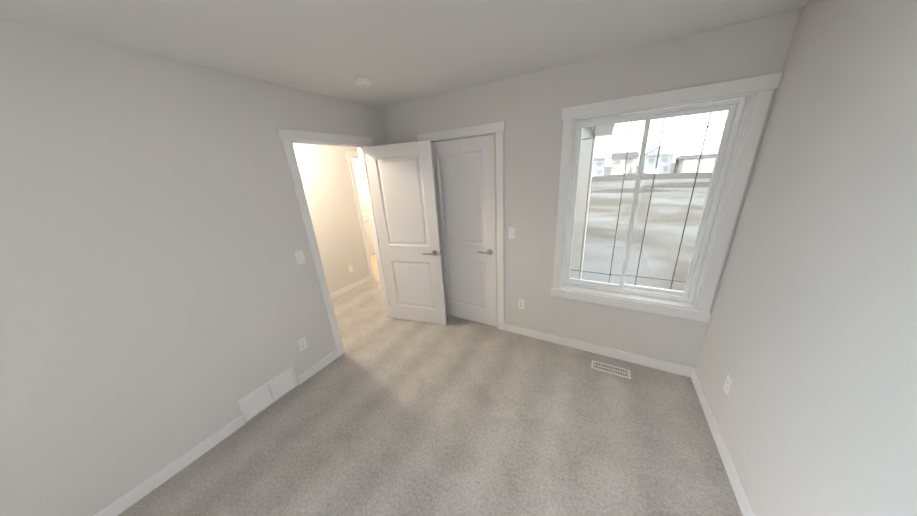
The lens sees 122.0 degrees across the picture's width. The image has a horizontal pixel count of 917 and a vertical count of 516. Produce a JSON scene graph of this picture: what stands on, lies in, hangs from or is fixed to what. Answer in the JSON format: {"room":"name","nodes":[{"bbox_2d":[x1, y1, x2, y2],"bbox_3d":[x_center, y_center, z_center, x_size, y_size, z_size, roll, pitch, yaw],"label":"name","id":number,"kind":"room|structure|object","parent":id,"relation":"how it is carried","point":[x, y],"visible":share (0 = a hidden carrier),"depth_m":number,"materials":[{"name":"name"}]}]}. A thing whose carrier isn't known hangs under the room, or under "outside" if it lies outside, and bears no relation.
{"room":"empty bedroom","nodes":[
{"label":"empty bedroom","id":0,"kind":"room"},
{"bbox_2d":[0,19,386,515],"bbox_3d":[-1.225,-0.232,2.522,0.120,2.440,5.990,7,21,29],"label":"wall","id":1,"kind":"structure","parent":0,"point":[162,304],"depth_m":1.41,"materials":[{"name":"white paint"}]},
{"bbox_2d":[94,414,245,515],"bbox_3d":[-2.068,1.501,1.230,0.013,0.092,1.751,7,21,29],"label":"baseboard","id":2,"kind":"structure","parent":1,"relation":"attached to","point":[124,502],"depth_m":1.61,"materials":[{"name":"white paint"}]},
{"bbox_2d":[237,366,298,421],"bbox_3d":[-1.550,1.107,2.097,0.012,0.211,0.405,7,21,29],"label":"air vent","id":3,"kind":"object","parent":1,"relation":"in","point":[255,402],"visible":1,"depth_m":2.08,"materials":[{"name":"white plastic"}]},
{"bbox_2d":[294,250,305,264],"bbox_3d":[-1.361,-0.004,2.187,0.012,0.115,0.070,7,21,29],"label":"light switch","id":4,"kind":"object","parent":1,"relation":"attached to","point":[300,257],"visible":1,"depth_m":2.18,"materials":[{"name":"white plastic"}]},
{"bbox_2d":[297,336,307,351],"bbox_3d":[-1.403,0.774,2.287,0.008,0.115,0.070,7,21,29],"label":"electrical outlet","id":5,"kind":"object","parent":1,"relation":"attached to","point":[302,343],"visible":1,"depth_m":2.28,"materials":[{"name":"white plastic"}]},
{"bbox_2d":[297,350,337,384],"bbox_3d":[-1.344,1.042,2.449,0.013,0.092,0.403,7,21,29],"label":"baseboard","id":6,"kind":"structure","parent":1,"relation":"attached to","point":[308,373],"depth_m":2.42,"materials":[{"name":"white paint"}]},
{"bbox_2d":[277,128,391,356],"bbox_3d":[-1.148,-0.130,2.686,0.162,2.133,0.928,7,21,29],"label":"door frame","id":7,"kind":"structure","parent":1,"relation":"attached to","point":[287,136],"depth_m":2.37,"materials":[{"name":"white paint"}]},
{"bbox_2d":[364,140,446,324],"bbox_3d":[-0.562,-0.175,2.849,0.755,2.025,0.153,2,20,17],"label":"entry door","id":8,"kind":"structure","parent":1,"relation":"in","point":[401,177],"depth_m":2.77,"materials":[{"name":"white paint"}]},
{"bbox_2d":[293,143,369,293],"bbox_3d":[-2.315,-0.364,3.119,0.120,2.440,5.990,7,21,29],"label":"wall","id":9,"kind":"structure","parent":0,"point":[325,175],"depth_m":3.78,"materials":[{"name":"white paint"}]},
{"bbox_2d":[330,276,370,299],"bbox_3d":[-2.573,0.998,2.812,0.013,0.092,4.157,7,21,29],"label":"baseboard","id":10,"kind":"structure","parent":9,"relation":"attached to","point":[334,295],"depth_m":4.14,"materials":[{"name":"white paint"}]},
{"bbox_2d":[346,151,373,279],"bbox_3d":[-1.401,-0.746,4.554,0.021,2.133,0.938,7,21,29],"label":"door frame","id":11,"kind":"structure","parent":9,"relation":"attached to","point":[350,154],"depth_m":4.13,"materials":[{"name":"white paint"}]},
{"bbox_2d":[370,254,378,275],"bbox_3d":[-2.674,0.258,5.322,2.600,0.096,3.120,7,21,29],"label":"floor","id":12,"kind":"structure","parent":0,"point":[374,263],"depth_m":5.37,"materials":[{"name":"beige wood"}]},
{"bbox_2d":[0,0,810,108],"bbox_3d":[-1.580,-1.466,2.268,7.060,0.100,5.990,7,21,29],"label":"ceiling","id":13,"kind":"structure","parent":0,"point":[398,52],"depth_m":1.34,"materials":[{"name":"white paint"}]},
{"bbox_2d":[353,77,372,87],"bbox_3d":[-0.723,-1.332,1.938,0.140,0.046,0.140,7,21,29],"label":"smoke detector","id":14,"kind":"object","parent":13,"relation":"attached to","point":[363,82],"visible":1,"depth_m":1.90,"materials":[{"name":"white plastic"}]},
{"bbox_2d":[118,273,742,515],"bbox_3d":[-0.320,1.070,2.474,4.520,0.100,5.990,7,21,29],"label":"floor carpet","id":15,"kind":"object","parent":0,"point":[384,414],"visible":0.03,"depth_m":1.74,"materials":[{"name":"grey carpet"}]},
{"bbox_2d":[591,360,630,378],"bbox_3d":[1.346,0.984,2.252,0.300,0.004,0.110,7,21,29],"label":"air vent register","id":16,"kind":"object","parent":15,"relation":"on","point":[615,370],"visible":1,"depth_m":2.25,"materials":[{"name":"white metal"}]},
{"bbox_2d":[382,8,800,367],"bbox_3d":[0.650,-0.342,2.497,3.150,2.440,0.180,7,21,29],"label":"wall","id":17,"kind":"structure","parent":0,"point":[527,108],"depth_m":2.15,"materials":[{"name":"white paint"}]},
{"bbox_2d":[417,121,504,329],"bbox_3d":[0.095,-0.232,2.868,0.790,2.060,0.181,7,21,29],"label":"door frame","id":18,"kind":"structure","parent":17,"relation":"attached to","point":[494,134],"depth_m":2.51,"materials":[{"name":"white paint"}]},
{"bbox_2d":[432,135,496,326],"bbox_3d":[0.057,-0.203,2.814,0.765,2.025,0.153,7,21,29],"label":"closet door","id":19,"kind":"structure","parent":17,"relation":"in","point":[464,172],"depth_m":2.72,"materials":[{"name":"white paint"}]},
{"bbox_2d":[508,227,515,238],"bbox_3d":[0.523,-0.243,2.492,0.070,0.115,0.012,7,21,29],"label":"light switch","id":20,"kind":"object","parent":17,"relation":"attached to","point":[511,233],"visible":1,"depth_m":2.49,"materials":[{"name":"white plastic"}]},
{"bbox_2d":[518,299,524,309],"bbox_3d":[0.663,0.489,2.687,0.070,0.115,0.008,7,21,29],"label":"electrical outlet","id":21,"kind":"object","parent":17,"relation":"attached to","point":[521,303],"visible":1,"depth_m":2.68,"materials":[{"name":"white plastic"}]},
{"bbox_2d":[563,115,614,278],"bbox_3d":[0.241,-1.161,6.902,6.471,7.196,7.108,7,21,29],"label":"window frame","id":22,"kind":"structure","parent":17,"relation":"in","point":[578,217],"depth_m":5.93,"materials":[{"name":"white plastic"}]},
{"bbox_2d":[504,323,692,376],"bbox_3d":[1.225,0.865,2.492,1.620,0.092,0.013,7,21,29],"label":"baseboard","id":23,"kind":"structure","parent":17,"relation":"attached to","point":[641,360],"depth_m":2.40,"materials":[{"name":"white paint"}]},
{"bbox_2d":[563,97,745,302],"bbox_3d":[1.425,-0.382,2.071,0.970,1.436,0.090,7,21,29],"label":"window","id":24,"kind":"structure","parent":17,"relation":"in","point":[734,107],"depth_m":1.97,"materials":[{"name":"white plastic"}]},
{"bbox_2d":[570,123,643,281],"bbox_3d":[1.223,-0.406,2.161,0.416,1.314,0.004,7,21,29],"label":"window grille","id":25,"kind":"object","parent":24,"relation":"attached to","point":[631,123],"depth_m":2.12,"materials":[{"name":"grey metal"}]},
{"bbox_2d":[626,113,724,289],"bbox_3d":[1.625,-0.368,1.975,0.416,1.314,0.004,7,21,29],"label":"window grille","id":26,"kind":"object","parent":24,"relation":"attached to","point":[707,126],"depth_m":1.92,"materials":[{"name":"grey metal"}]},
{"bbox_2d":[560,92,755,309],"bbox_3d":[1.382,-0.353,2.000,1.000,1.470,0.085,7,21,29],"label":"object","id":27,"kind":"object","parent":17,"relation":"attached to","point":[728,177],"visible":0.88,"depth_m":1.84,"materials":[{"name":"white paint"}]},
{"bbox_2d":[550,72,782,322],"bbox_3d":[1.356,-0.337,1.956,1.157,1.616,0.021,7,21,29],"label":"window trim","id":28,"kind":"structure","parent":17,"relation":"in","point":[763,87],"depth_m":1.77,"materials":[{"name":"white paint"}]},
{"bbox_2d":[695,0,916,515],"bbox_3d":[0.997,0.436,0.133,0.120,2.440,3.830,7,21,29],"label":"wall","id":29,"kind":"structure","parent":0,"point":[809,345],"depth_m":0.99,"materials":[{"name":"white paint"}]},
{"bbox_2d":[691,368,755,515],"bbox_3d":[1.038,1.521,0.589,0.013,0.092,3.710,7,21,29],"label":"baseboard","id":30,"kind":"structure","parent":29,"relation":"attached to","point":[744,503],"depth_m":1.51,"materials":[{"name":"white paint"}]},
{"bbox_2d":[723,374,732,395],"bbox_3d":[1.674,0.791,1.581,0.008,0.115,0.070,7,21,29],"label":"electrical outlet","id":31,"kind":"object","parent":29,"relation":"attached to","point":[728,384],"visible":1,"depth_m":1.57,"materials":[{"name":"white plastic"}]},
{"bbox_3d":[-2.771,-0.925,4.861,0.120,2.440,3.000,7,21,29],"label":"wall","id":32,"kind":"structure","parent":0,"visible":0},
{"bbox_2d":[353,163,374,254],"bbox_3d":[-2.095,-1.059,5.746,0.153,2.025,0.771,7,21,29],"label":"room door","id":33,"kind":"structure","parent":32,"relation":"in","point":[361,191],"depth_m":5.68,"materials":[{"name":"white paint"}]},
{"label":"outside","id":34,"kind":"structure","parent":0,"visible":0},
{"bbox_2d":[581,162,710,290],"bbox_3d":[87.543,-50.614,148.282,500.000,0.300,480.000,7,21,29],"label":"ground","id":35,"kind":"structure","parent":34,"point":[663,256],"depth_m":17.61,"materials":[{"name":"white snow"}]},
{"bbox_2d":[592,151,606,175],"bbox_3d":[46.412,-31.901,86.848,7.500,8.600,11.900,7,21,29],"label":"house","id":36,"kind":"structure","parent":35,"relation":"on","point":[598,160],"depth_m":81.64,"materials":[{"name":"grey"}]},
{"bbox_2d":[610,151,638,174],"bbox_3d":[55.311,-31.448,85.398,7.700,7.600,11.900,7,21,29],"label":"house","id":37,"kind":"structure","parent":35,"relation":"on","point":[621,159],"depth_m":81.30,"materials":[{"name":"grey"}]},
{"bbox_2d":[590,173,711,192],"bbox_3d":[46.862,-15.344,51.610,59.000,3.200,41.400,7,21,29],"label":"dirt","id":38,"kind":"object","parent":35,"relation":"on","point":[658,176],"depth_m":58.36,"materials":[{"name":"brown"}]},
{"bbox_2d":[642,146,674,173],"bbox_3d":[61.725,-30.305,79.571,7.500,8.400,11.900,7,21,29],"label":"house","id":39,"kind":"structure","parent":35,"relation":"on","point":[650,158],"depth_m":75.04,"materials":[{"name":"grey"}]},
{"bbox_2d":[673,153,716,172],"bbox_3d":[69.415,-26.077,70.480,13.900,5.300,11.900,7,21,29],"label":"house","id":40,"kind":"structure","parent":35,"relation":"on","point":[680,165],"depth_m":68.10,"materials":[{"name":"grey"}]}
]}

